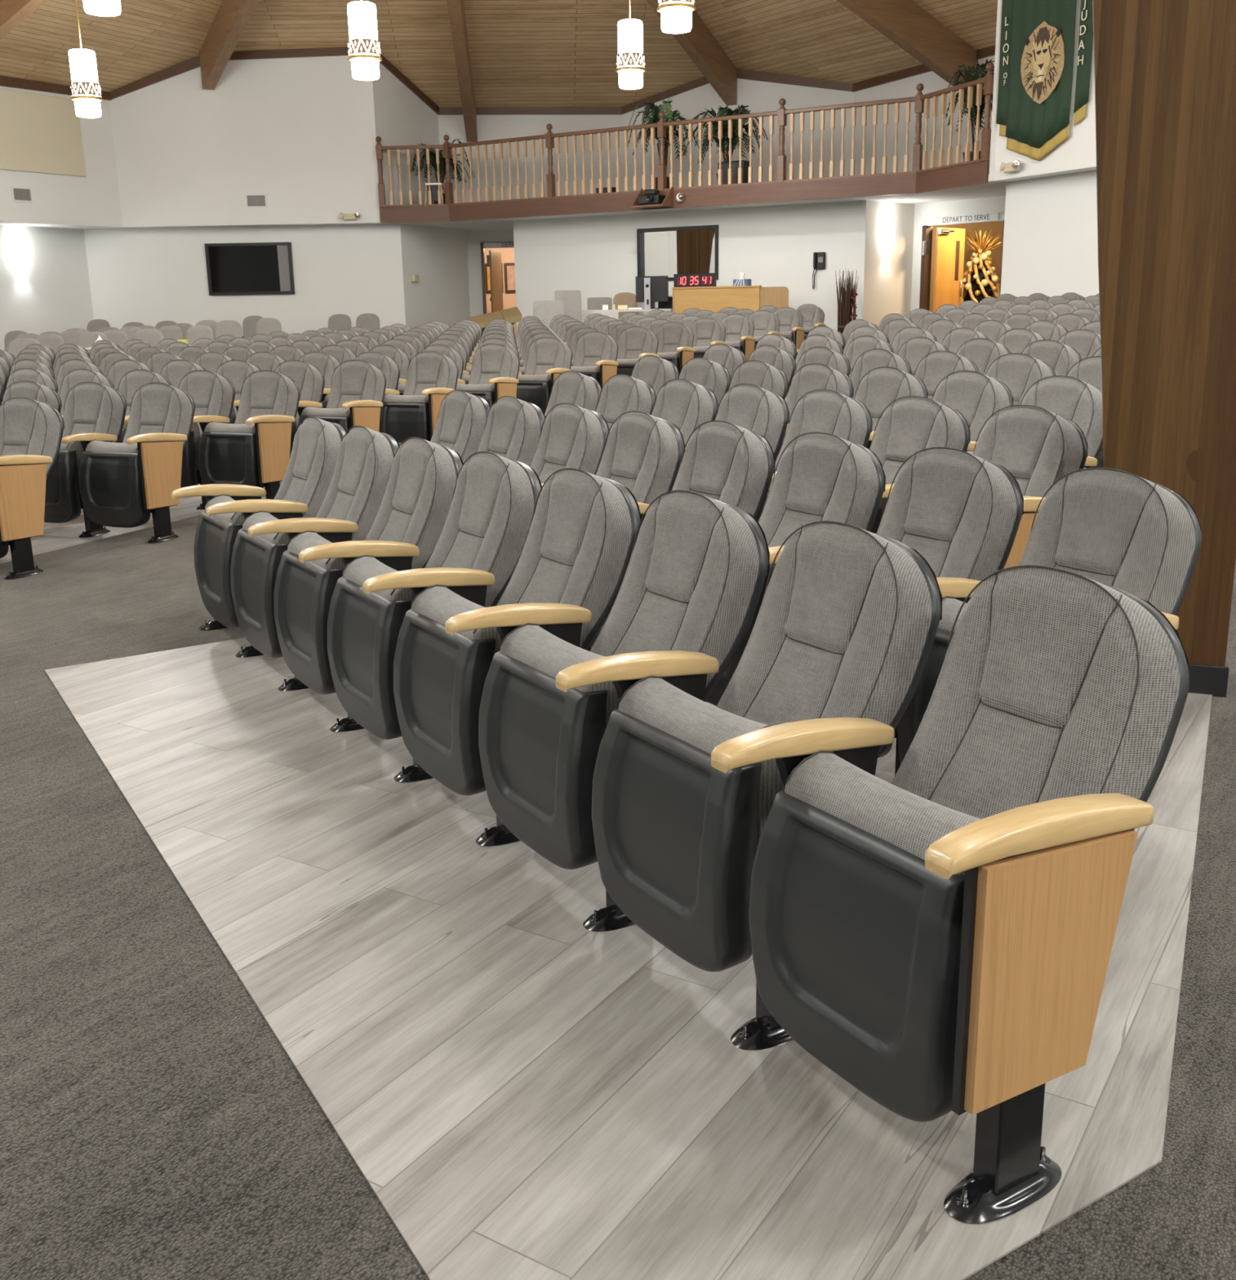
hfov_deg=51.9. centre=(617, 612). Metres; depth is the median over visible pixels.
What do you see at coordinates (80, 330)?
chair
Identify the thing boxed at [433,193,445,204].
pot
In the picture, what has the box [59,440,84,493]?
seat cushion
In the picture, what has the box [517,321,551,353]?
chair
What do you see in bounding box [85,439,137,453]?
seat cushion
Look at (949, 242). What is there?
door
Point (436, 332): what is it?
chair
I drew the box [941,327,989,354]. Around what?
chair
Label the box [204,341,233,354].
chair
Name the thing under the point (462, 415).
chair
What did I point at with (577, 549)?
chair
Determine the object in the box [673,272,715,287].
digital clock
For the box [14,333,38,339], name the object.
chair
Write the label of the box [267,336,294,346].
chair
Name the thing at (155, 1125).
floor
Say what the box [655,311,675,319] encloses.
chair
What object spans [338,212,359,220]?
emergency light
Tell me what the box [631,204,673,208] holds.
shelf
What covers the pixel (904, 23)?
roof beam
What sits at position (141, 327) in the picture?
chair
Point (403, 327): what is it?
chair
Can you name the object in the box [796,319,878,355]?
chair
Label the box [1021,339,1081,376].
chair
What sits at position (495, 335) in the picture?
chair
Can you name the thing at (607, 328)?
chair
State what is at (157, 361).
chair
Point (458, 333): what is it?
chair
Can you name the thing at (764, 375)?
chair
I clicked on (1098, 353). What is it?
chair
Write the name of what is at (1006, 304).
chair
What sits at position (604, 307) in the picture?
box
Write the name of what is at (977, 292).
bauble
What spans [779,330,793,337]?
seat cushion
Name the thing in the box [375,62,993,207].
balcony railing
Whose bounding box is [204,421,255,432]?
seat cushion
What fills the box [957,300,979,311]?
chair
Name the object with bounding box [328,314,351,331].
chair
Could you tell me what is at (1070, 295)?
chair
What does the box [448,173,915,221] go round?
trim
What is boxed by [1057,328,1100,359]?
chair
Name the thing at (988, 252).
bauble
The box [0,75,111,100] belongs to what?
trim
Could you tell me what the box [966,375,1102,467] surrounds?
chair
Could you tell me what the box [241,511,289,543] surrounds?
seat cushion
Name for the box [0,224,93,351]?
wall
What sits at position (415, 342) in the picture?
chair
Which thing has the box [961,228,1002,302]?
tree
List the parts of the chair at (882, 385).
backrest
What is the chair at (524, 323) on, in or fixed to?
on the floor at (55, 536)
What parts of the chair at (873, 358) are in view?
backrest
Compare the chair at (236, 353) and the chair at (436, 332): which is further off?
the chair at (436, 332)
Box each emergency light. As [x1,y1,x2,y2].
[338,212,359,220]
[999,160,1020,173]
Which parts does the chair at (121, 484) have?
armrest, leg, foot plate, armrest, backrest, panel, leg, foot plate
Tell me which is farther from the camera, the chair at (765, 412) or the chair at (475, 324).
the chair at (475, 324)
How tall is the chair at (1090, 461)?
0.878 m
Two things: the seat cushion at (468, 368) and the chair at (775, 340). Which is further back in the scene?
the seat cushion at (468, 368)
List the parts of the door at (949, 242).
handle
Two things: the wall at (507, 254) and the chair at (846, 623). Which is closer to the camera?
the chair at (846, 623)
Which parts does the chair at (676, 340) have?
backrest, armrest, panel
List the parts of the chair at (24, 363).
backrest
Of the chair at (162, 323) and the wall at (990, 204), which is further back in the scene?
the chair at (162, 323)
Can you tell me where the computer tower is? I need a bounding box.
[644,277,650,309]
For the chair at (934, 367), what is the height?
0.878 m
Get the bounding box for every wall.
[0,85,123,226]
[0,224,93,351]
[84,223,405,336]
[109,55,380,226]
[372,62,439,204]
[400,223,470,328]
[438,114,622,203]
[466,229,513,316]
[484,247,516,337]
[513,200,866,331]
[622,83,726,191]
[725,78,853,182]
[853,71,940,175]
[862,200,914,327]
[910,195,1005,312]
[923,211,1004,226]
[928,221,1003,312]
[936,55,995,167]
[988,0,1002,181]
[994,0,1096,180]
[1000,169,1098,297]
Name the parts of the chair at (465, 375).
armrest, backrest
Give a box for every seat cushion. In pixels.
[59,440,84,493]
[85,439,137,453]
[122,422,128,429]
[191,422,200,470]
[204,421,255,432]
[204,494,244,523]
[230,407,235,423]
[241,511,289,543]
[287,530,345,568]
[291,419,296,446]
[301,405,350,416]
[324,393,329,401]
[342,555,413,608]
[382,393,428,402]
[396,382,405,390]
[410,584,502,654]
[455,382,494,391]
[461,373,470,380]
[465,366,471,372]
[499,622,619,729]
[517,373,551,386]
[519,366,524,372]
[570,365,599,375]
[616,358,639,364]
[618,675,784,847]
[657,351,679,365]
[692,346,711,351]
[724,340,742,351]
[752,335,764,340]
[766,563,776,575]
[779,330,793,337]
[784,750,981,875]
[802,326,815,330]
[879,497,888,519]
[937,595,966,631]
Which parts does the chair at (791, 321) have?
backrest, armrest, panel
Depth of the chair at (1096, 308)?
12.88 m
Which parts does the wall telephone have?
cord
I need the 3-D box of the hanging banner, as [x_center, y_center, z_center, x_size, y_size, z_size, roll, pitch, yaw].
[5.528,-7.185,16.582,0.074,2.462,1.816,-6,15,-20]
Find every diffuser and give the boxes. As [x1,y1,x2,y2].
[74,98,101,118]
[351,57,379,80]
[618,69,643,89]
[661,6,691,33]
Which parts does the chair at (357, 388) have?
armrest, backrest, armrest, panel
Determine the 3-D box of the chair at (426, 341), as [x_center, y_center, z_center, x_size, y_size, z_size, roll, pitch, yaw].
[-2.487,-2.753,14.505,0.552,0.878,0.642,5,15,22]
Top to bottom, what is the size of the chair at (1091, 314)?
0.878 m
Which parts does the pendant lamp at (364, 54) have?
lamp shade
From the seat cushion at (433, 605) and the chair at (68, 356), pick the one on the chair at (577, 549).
the seat cushion at (433, 605)
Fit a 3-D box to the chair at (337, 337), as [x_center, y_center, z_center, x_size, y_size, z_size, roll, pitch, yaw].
[-3.474,-2.824,14.911,0.552,0.878,0.642,5,15,22]
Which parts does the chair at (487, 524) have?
foot plate, leg, armrest, backrest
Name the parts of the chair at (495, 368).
armrest, backrest, armrest, panel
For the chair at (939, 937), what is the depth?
2.00 m
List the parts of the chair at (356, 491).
foot plate, armrest, backrest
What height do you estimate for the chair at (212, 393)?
0.878 m
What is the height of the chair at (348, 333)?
0.878 m
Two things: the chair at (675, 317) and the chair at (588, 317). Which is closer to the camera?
the chair at (675, 317)
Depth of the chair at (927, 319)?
12.30 m
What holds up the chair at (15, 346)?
on the floor at (155, 1125)
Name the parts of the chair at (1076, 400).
armrest, backrest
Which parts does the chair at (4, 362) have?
backrest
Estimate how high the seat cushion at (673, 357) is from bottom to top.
0.393 m
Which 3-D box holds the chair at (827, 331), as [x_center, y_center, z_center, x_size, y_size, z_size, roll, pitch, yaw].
[1.540,-1.992,10.868,0.653,0.878,0.552,-10,16,-31]
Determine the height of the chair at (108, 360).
0.878 m
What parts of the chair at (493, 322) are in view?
backrest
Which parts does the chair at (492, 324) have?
backrest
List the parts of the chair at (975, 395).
armrest, backrest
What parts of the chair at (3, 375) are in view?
backrest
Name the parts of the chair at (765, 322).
backrest, armrest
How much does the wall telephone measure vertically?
0.617 m
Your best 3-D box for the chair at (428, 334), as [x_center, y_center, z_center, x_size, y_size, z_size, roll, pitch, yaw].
[-2.576,-3.024,15.555,0.552,0.878,0.642,5,15,22]
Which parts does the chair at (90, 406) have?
backrest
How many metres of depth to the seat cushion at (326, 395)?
10.17 m
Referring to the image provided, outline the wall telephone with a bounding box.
[812,252,825,288]
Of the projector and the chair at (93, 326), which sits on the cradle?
the projector
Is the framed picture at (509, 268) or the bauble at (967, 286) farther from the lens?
the framed picture at (509, 268)
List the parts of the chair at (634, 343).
backrest, armrest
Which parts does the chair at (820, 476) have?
backrest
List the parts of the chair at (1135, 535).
leg, armrest, backrest, armrest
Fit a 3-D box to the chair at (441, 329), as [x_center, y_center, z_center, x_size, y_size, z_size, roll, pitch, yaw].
[-2.737,-3.560,17.648,0.552,0.878,0.642,5,15,22]
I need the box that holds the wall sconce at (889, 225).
[884,213,894,250]
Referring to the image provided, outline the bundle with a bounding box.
[835,269,858,333]
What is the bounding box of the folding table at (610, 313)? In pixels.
[581,308,672,319]
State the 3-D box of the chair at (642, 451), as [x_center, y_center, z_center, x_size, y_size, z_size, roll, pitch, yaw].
[-0.123,-0.320,4.890,0.642,0.878,0.552,-10,16,-31]
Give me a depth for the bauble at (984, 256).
23.41 m
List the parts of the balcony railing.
newel post, rail, rail, newel post, rail, rail, newel post, rail, rail, newel post, rail, rail, newel post, rail, rail, newel post, rail, rail, newel post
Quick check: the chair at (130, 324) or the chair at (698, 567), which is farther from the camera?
the chair at (130, 324)
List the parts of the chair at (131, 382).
backrest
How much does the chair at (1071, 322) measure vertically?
0.878 m
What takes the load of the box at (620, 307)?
on the folding table at (610, 313)
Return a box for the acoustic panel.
[0,88,86,177]
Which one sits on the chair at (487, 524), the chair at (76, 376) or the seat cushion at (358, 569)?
the seat cushion at (358, 569)
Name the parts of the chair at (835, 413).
backrest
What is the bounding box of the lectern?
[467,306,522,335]
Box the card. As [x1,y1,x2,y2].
[177,339,188,344]
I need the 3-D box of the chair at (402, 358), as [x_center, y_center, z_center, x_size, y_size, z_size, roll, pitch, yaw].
[-2.213,-1.928,11.351,0.552,0.878,0.642,5,15,23]
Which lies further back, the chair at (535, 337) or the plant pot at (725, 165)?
the plant pot at (725, 165)
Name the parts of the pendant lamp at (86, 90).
ceiling rod, lamp shade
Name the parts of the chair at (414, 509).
foot plate, armrest, backrest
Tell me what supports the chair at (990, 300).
on the floor at (155, 1125)
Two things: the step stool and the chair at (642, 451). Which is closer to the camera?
the chair at (642, 451)
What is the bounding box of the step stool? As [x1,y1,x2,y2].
[424,182,444,206]
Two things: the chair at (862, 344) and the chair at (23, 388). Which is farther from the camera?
the chair at (862, 344)
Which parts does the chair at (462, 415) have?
backrest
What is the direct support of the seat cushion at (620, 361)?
on the chair at (634, 343)
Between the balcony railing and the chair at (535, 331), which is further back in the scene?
the balcony railing
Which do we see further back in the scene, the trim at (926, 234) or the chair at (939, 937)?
the trim at (926, 234)
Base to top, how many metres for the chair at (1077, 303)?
0.878 m
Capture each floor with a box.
[0,480,282,563]
[0,515,1235,1279]
[44,637,1161,1279]
[706,692,1212,1159]
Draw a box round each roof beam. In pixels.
[0,0,46,39]
[199,0,258,89]
[446,0,477,142]
[646,0,737,105]
[836,0,977,88]
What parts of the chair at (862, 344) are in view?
backrest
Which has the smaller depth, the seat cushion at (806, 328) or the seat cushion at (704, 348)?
the seat cushion at (704, 348)
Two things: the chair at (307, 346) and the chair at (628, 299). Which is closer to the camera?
the chair at (307, 346)
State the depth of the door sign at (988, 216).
21.39 m
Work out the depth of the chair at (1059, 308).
13.22 m
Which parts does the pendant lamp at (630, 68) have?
lamp shade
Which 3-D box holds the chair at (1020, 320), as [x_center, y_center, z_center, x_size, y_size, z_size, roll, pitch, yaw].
[3.411,-2.226,11.416,0.642,0.878,0.552,-10,16,-31]
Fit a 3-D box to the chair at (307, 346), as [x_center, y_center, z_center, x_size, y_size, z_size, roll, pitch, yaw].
[-3.305,-2.284,12.815,0.552,0.878,0.642,5,15,22]
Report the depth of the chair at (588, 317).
18.84 m
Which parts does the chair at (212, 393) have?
armrest, backrest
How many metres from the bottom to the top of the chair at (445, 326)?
0.878 m
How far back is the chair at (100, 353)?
12.66 m
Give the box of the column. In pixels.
[1092,0,1235,697]
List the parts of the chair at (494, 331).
backrest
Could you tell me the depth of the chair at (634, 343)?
13.47 m
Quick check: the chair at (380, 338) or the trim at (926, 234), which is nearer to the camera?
the chair at (380, 338)
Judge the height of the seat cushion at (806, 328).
0.393 m
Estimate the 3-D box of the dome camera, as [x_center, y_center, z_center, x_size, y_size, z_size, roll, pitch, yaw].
[1.078,-7.130,21.860,0.146,0.150,0.167,-13,18,-40]
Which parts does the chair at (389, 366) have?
armrest, backrest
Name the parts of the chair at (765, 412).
backrest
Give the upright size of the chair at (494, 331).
0.878 m
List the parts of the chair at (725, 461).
armrest, backrest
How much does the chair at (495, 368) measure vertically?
0.878 m
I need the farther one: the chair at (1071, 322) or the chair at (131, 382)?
the chair at (1071, 322)
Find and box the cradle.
[631,186,673,208]
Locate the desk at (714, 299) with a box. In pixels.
[671,285,788,313]
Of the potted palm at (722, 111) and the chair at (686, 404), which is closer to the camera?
the chair at (686, 404)
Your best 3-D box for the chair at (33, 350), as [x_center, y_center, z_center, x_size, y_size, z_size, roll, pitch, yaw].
[-6.138,-2.238,12.965,0.552,0.878,0.642,5,15,22]
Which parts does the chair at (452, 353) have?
armrest, backrest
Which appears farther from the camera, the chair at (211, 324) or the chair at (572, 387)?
the chair at (211, 324)
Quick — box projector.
[637,189,666,204]
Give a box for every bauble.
[964,283,971,290]
[965,261,972,268]
[967,267,973,273]
[972,257,979,264]
[974,289,980,295]
[977,263,983,269]
[980,253,987,260]
[981,279,987,286]
[985,249,991,256]
[986,260,991,265]
[991,275,998,282]
[991,285,996,291]
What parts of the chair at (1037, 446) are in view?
armrest, panel, backrest, armrest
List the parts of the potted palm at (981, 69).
stem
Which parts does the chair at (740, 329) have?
backrest, armrest, panel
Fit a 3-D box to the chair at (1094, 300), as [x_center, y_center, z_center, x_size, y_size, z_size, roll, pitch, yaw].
[5.450,-3.308,15.116,0.642,0.878,0.552,-10,16,-31]
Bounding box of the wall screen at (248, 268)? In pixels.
[204,242,294,295]
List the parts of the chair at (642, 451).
backrest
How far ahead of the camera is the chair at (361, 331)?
17.05 m
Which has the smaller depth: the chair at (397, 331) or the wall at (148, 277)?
the chair at (397, 331)
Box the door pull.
[921,240,929,255]
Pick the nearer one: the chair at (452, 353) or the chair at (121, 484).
the chair at (121, 484)
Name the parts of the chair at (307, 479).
foot plate, armrest, backrest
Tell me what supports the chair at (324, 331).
on the floor at (55, 536)
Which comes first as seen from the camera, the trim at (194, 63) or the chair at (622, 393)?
the chair at (622, 393)
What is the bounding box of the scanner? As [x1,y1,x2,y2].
[657,297,672,308]
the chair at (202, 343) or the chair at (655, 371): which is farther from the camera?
the chair at (202, 343)
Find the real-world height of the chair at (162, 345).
0.878 m
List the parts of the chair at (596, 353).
backrest, armrest, panel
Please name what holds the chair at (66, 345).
on the floor at (55, 536)
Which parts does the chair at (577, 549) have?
foot plate, leg, armrest, backrest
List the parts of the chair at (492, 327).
backrest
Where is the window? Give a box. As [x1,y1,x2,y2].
[636,224,718,280]
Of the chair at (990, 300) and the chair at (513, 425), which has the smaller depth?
the chair at (513, 425)
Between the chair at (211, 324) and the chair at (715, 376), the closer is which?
the chair at (715, 376)
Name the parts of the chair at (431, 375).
armrest, backrest, panel, armrest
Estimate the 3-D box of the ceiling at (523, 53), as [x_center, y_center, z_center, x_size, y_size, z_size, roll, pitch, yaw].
[-2.718,-9.775,20.241,39.337,6.912,25.544,-2,14,-3]
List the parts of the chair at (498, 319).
backrest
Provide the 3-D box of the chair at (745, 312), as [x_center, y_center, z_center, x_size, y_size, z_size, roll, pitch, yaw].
[1.673,-3.799,17.838,0.552,0.878,0.642,5,15,23]
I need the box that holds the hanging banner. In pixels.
[995,0,1093,160]
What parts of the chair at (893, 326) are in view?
backrest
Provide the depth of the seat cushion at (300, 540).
4.27 m
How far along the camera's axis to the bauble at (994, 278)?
23.48 m
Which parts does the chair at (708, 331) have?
backrest, armrest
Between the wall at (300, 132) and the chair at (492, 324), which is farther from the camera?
the wall at (300, 132)
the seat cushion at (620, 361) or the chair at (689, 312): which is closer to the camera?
the seat cushion at (620, 361)
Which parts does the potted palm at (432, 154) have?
stem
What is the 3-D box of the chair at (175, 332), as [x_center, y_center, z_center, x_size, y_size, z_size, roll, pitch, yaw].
[-7.777,-4.481,21.863,0.474,0.861,0.563,1,14,6]
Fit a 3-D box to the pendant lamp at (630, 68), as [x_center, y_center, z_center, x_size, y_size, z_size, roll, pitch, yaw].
[0.161,-9.496,18.353,0.450,3.615,0.450,-1,14,0]
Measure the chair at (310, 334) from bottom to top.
0.878 m
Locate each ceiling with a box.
[0,0,997,106]
[0,166,1096,230]
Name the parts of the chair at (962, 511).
armrest, backrest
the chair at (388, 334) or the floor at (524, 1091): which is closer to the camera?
the floor at (524, 1091)
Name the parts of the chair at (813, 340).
backrest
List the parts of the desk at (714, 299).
panel, panel, panel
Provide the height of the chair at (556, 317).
0.878 m
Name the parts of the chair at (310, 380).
armrest, backrest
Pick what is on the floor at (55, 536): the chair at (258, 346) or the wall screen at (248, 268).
the chair at (258, 346)
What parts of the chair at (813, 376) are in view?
backrest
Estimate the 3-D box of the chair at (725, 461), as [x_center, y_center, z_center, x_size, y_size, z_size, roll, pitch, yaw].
[0.160,-0.217,4.454,0.642,0.878,0.552,-10,16,-31]
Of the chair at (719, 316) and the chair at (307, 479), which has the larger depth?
the chair at (719, 316)
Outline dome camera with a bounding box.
[675,192,684,202]
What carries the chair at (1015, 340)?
on the floor at (1123, 1082)
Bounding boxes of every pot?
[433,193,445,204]
[655,177,674,189]
[720,161,742,184]
[962,151,980,162]
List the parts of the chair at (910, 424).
backrest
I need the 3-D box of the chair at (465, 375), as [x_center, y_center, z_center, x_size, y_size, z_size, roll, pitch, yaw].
[-1.287,-2.122,11.978,0.552,0.878,0.642,5,15,23]
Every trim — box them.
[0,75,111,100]
[109,56,200,99]
[229,46,350,60]
[379,53,439,114]
[379,205,449,222]
[437,106,621,115]
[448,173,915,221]
[480,242,486,314]
[621,76,709,114]
[736,68,852,91]
[851,64,931,92]
[915,160,989,193]
[919,219,1004,311]
[975,44,995,59]
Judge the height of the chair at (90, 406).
0.878 m
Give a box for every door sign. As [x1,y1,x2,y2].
[483,242,514,248]
[924,212,999,225]
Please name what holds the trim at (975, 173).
attached to the wall at (1077, 151)
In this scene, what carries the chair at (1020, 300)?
on the floor at (1123, 1082)
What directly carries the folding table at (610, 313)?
on the floor at (155, 1125)
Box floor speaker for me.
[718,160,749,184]
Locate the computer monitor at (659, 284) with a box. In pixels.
[635,275,668,309]
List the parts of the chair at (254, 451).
foot plate, leg, armrest, backrest, armrest, leg, panel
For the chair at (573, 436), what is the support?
on the floor at (1123, 1082)
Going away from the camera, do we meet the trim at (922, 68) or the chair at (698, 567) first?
the chair at (698, 567)
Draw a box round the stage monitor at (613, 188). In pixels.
[595,186,616,193]
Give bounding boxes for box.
[410,274,419,281]
[602,304,608,310]
[617,305,627,309]
[628,307,641,309]
[733,272,751,285]
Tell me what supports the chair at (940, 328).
on the floor at (1123, 1082)
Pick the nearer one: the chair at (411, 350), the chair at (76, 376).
the chair at (76, 376)
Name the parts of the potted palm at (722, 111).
stem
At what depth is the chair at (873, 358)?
7.70 m
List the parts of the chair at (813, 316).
backrest, armrest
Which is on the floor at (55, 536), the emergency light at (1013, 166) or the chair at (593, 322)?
the chair at (593, 322)
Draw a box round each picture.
[484,262,503,293]
[486,266,490,290]
[504,262,515,292]
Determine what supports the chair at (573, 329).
on the floor at (55, 536)
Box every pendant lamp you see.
[68,0,103,118]
[83,0,121,16]
[347,0,382,80]
[615,0,645,89]
[657,0,695,33]
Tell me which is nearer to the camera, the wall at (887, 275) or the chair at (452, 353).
the chair at (452, 353)
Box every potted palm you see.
[411,137,474,204]
[627,96,699,189]
[683,104,768,184]
[945,58,994,162]
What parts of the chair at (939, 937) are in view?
foot plate, leg, armrest, foot plate, leg, backrest, armrest, panel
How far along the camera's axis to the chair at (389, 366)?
10.33 m
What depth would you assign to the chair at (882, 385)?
6.32 m
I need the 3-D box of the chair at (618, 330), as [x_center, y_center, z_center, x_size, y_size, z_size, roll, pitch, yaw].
[-0.022,-2.836,14.492,0.552,0.878,0.642,5,15,23]
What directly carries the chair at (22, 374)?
on the floor at (55, 536)
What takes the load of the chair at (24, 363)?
on the floor at (55, 536)
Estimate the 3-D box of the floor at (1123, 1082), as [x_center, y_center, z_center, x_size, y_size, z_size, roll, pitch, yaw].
[3.250,-1.535,10.524,3.431,0.467,18.016,6,15,25]
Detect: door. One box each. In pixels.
[486,250,503,312]
[933,227,964,313]
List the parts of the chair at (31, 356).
backrest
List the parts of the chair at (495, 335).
backrest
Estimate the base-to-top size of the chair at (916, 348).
0.878 m
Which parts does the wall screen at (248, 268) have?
panel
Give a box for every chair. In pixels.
[0,349,15,368]
[0,356,11,389]
[0,364,8,395]
[0,377,4,405]
[0,397,64,578]
[1,359,55,403]
[1,380,62,412]
[2,352,53,401]
[4,330,26,351]
[4,368,58,393]
[8,337,39,357]
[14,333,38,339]
[17,347,53,364]
[26,343,55,362]
[35,333,64,355]
[39,331,60,335]
[44,382,127,527]
[53,347,90,371]
[53,352,95,381]
[54,343,89,359]
[56,359,103,395]
[58,330,83,345]
[59,368,114,415]
[62,368,172,443]
[62,382,195,542]
[70,328,88,333]
[76,332,107,354]
[86,319,110,332]
[89,339,120,354]
[89,342,123,360]
[93,346,129,366]
[97,327,119,333]
[98,352,139,377]
[102,329,128,350]
[106,359,154,390]
[120,326,141,340]
[122,322,144,327]
[122,339,151,352]
[124,369,235,488]
[126,342,158,357]
[133,328,164,346]
[134,346,168,364]
[137,325,156,329]
[146,351,184,374]
[155,320,177,329]
[156,338,180,350]
[158,325,182,340]
[160,359,206,388]
[164,342,192,355]
[171,416,347,629]
[173,323,192,339]
[177,346,210,363]
[186,325,213,345]
[192,337,215,349]
[192,369,300,509]
[194,351,233,373]
[195,320,217,341]
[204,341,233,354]
[206,425,399,657]
[214,320,242,341]
[215,334,237,343]
[215,360,262,423]
[222,346,257,362]
[228,337,253,346]
[233,360,324,457]
[242,315,263,339]
[245,351,285,371]
[246,340,277,352]
[248,436,463,694]
[249,333,273,342]
[255,317,281,335]
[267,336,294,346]
[268,331,289,337]
[270,345,306,360]
[285,333,310,342]
[289,340,323,353]
[296,360,386,432]
[298,351,341,404]
[298,451,542,739]
[302,330,324,337]
[307,336,336,347]
[316,328,337,334]
[319,345,356,364]
[321,351,399,408]
[322,332,349,343]
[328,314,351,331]
[334,339,369,356]
[336,329,360,338]
[348,326,369,335]
[349,335,380,350]
[355,313,379,331]
[361,331,388,345]
[362,467,642,795]
[368,345,410,379]
[373,328,396,339]
[378,351,458,444]
[381,339,418,361]
[382,325,404,335]
[391,324,411,332]
[391,334,425,353]
[396,344,463,395]
[400,330,431,348]
[400,390,491,462]
[408,327,435,342]
[414,324,440,337]
[422,322,444,333]
[429,320,449,330]
[429,338,467,370]
[434,333,471,363]
[440,329,473,356]
[444,326,475,351]
[444,489,769,869]
[448,324,477,346]
[453,321,479,343]
[455,343,519,406]
[458,320,482,340]
[461,337,519,384]
[465,333,517,374]
[468,328,516,364]
[471,325,515,357]
[473,323,515,351]
[475,320,514,347]
[476,395,546,466]
[478,318,514,343]
[515,315,543,340]
[515,317,544,342]
[515,337,572,413]
[516,320,546,348]
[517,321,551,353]
[519,324,555,359]
[519,333,564,374]
[520,328,559,366]
[529,402,609,483]
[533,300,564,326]
[541,410,685,516]
[544,370,602,417]
[549,315,569,328]
[551,316,574,332]
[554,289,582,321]
[555,318,582,336]
[555,520,942,972]
[559,320,588,341]
[564,324,595,346]
[568,328,600,366]
[570,331,618,388]
[583,313,602,324]
[586,297,612,310]
[586,420,775,651]
[588,315,609,328]
[594,317,617,332]
[595,373,656,431]
[601,320,626,335]
[609,323,636,342]
[613,292,637,318]
[616,326,658,376]
[618,312,638,322]
[626,314,648,324]
[631,355,679,398]
[635,316,658,328]
[645,319,670,334]
[646,309,664,317]
[651,378,718,447]
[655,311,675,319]
[655,321,694,375]
[666,313,687,322]
[677,357,730,408]
[678,315,701,328]
[681,308,701,315]
[684,383,789,458]
[689,317,726,358]
[693,310,714,318]
[702,343,746,382]
[706,431,885,706]
[707,311,728,322]
[711,564,1189,1223]
[719,306,738,315]
[720,314,755,360]
[728,360,788,399]
[733,308,754,317]
[747,344,795,392]
[748,310,781,348]
[754,333,796,359]
[756,389,872,521]
[757,306,777,313]
[768,447,1023,758]
[770,395,970,533]
[773,306,804,359]
[774,363,853,460]
[784,348,911,400]
[785,366,928,432]
[786,334,843,396]
[791,335,893,381]
[793,346,850,377]
[795,303,826,339]
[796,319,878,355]
[805,325,844,350]
[843,319,919,351]
[843,326,889,355]
[866,370,1013,448]
[877,313,913,332]
[881,404,1087,571]
[891,326,937,354]
[894,467,1201,775]
[897,337,948,375]
[907,308,934,324]
[913,351,978,399]
[916,313,952,330]
[925,319,963,343]
[935,304,960,315]
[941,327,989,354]
[944,307,972,324]
[955,337,1011,375]
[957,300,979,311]
[958,313,993,329]
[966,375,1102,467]
[970,303,996,314]
[973,320,1013,342]
[978,297,999,305]
[982,307,1013,323]
[985,352,1055,406]
[991,299,1016,311]
[996,293,1016,302]
[996,328,1045,353]
[1004,313,1039,328]
[1008,303,1036,314]
[1012,296,1034,304]
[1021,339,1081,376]
[1024,320,1067,342]
[1025,307,1058,321]
[1027,299,1054,309]
[1028,293,1049,300]
[1046,296,1070,304]
[1048,302,1077,315]
[1052,313,1090,332]
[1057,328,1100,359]
[1060,292,1084,300]
[1066,298,1094,308]
[1066,355,1102,390]
[1071,307,1099,322]
[1080,320,1100,334]
[1083,295,1099,306]
[1083,456,1097,468]
[1091,347,1101,357]
[1091,446,1102,467]
[1092,303,1099,311]
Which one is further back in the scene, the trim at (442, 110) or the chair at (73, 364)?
the trim at (442, 110)
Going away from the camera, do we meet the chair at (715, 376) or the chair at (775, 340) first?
the chair at (715, 376)
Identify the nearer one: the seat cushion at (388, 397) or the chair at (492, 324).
the seat cushion at (388, 397)
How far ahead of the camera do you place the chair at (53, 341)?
18.75 m
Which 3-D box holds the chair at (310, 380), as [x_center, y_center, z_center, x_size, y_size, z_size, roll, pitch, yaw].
[-2.545,-1.416,9.458,0.552,0.878,0.642,5,15,23]
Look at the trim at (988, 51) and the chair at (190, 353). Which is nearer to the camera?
the chair at (190, 353)
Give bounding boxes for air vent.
[10,186,33,202]
[244,193,267,208]
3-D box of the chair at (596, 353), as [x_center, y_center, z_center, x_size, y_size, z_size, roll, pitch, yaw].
[-0.309,-2.319,12.576,0.639,0.878,0.648,5,15,23]
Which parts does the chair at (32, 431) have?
leg, panel, foot plate, armrest, backrest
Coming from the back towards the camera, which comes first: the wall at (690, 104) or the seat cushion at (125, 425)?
the wall at (690, 104)
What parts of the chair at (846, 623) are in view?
foot plate, leg, armrest, backrest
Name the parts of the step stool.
leg, leg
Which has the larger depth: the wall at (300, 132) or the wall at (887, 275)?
the wall at (300, 132)
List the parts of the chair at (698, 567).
foot plate, leg, armrest, backrest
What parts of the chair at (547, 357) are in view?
backrest, panel, armrest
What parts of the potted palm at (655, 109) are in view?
stem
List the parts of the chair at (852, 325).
backrest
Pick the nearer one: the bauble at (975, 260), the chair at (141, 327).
the chair at (141, 327)

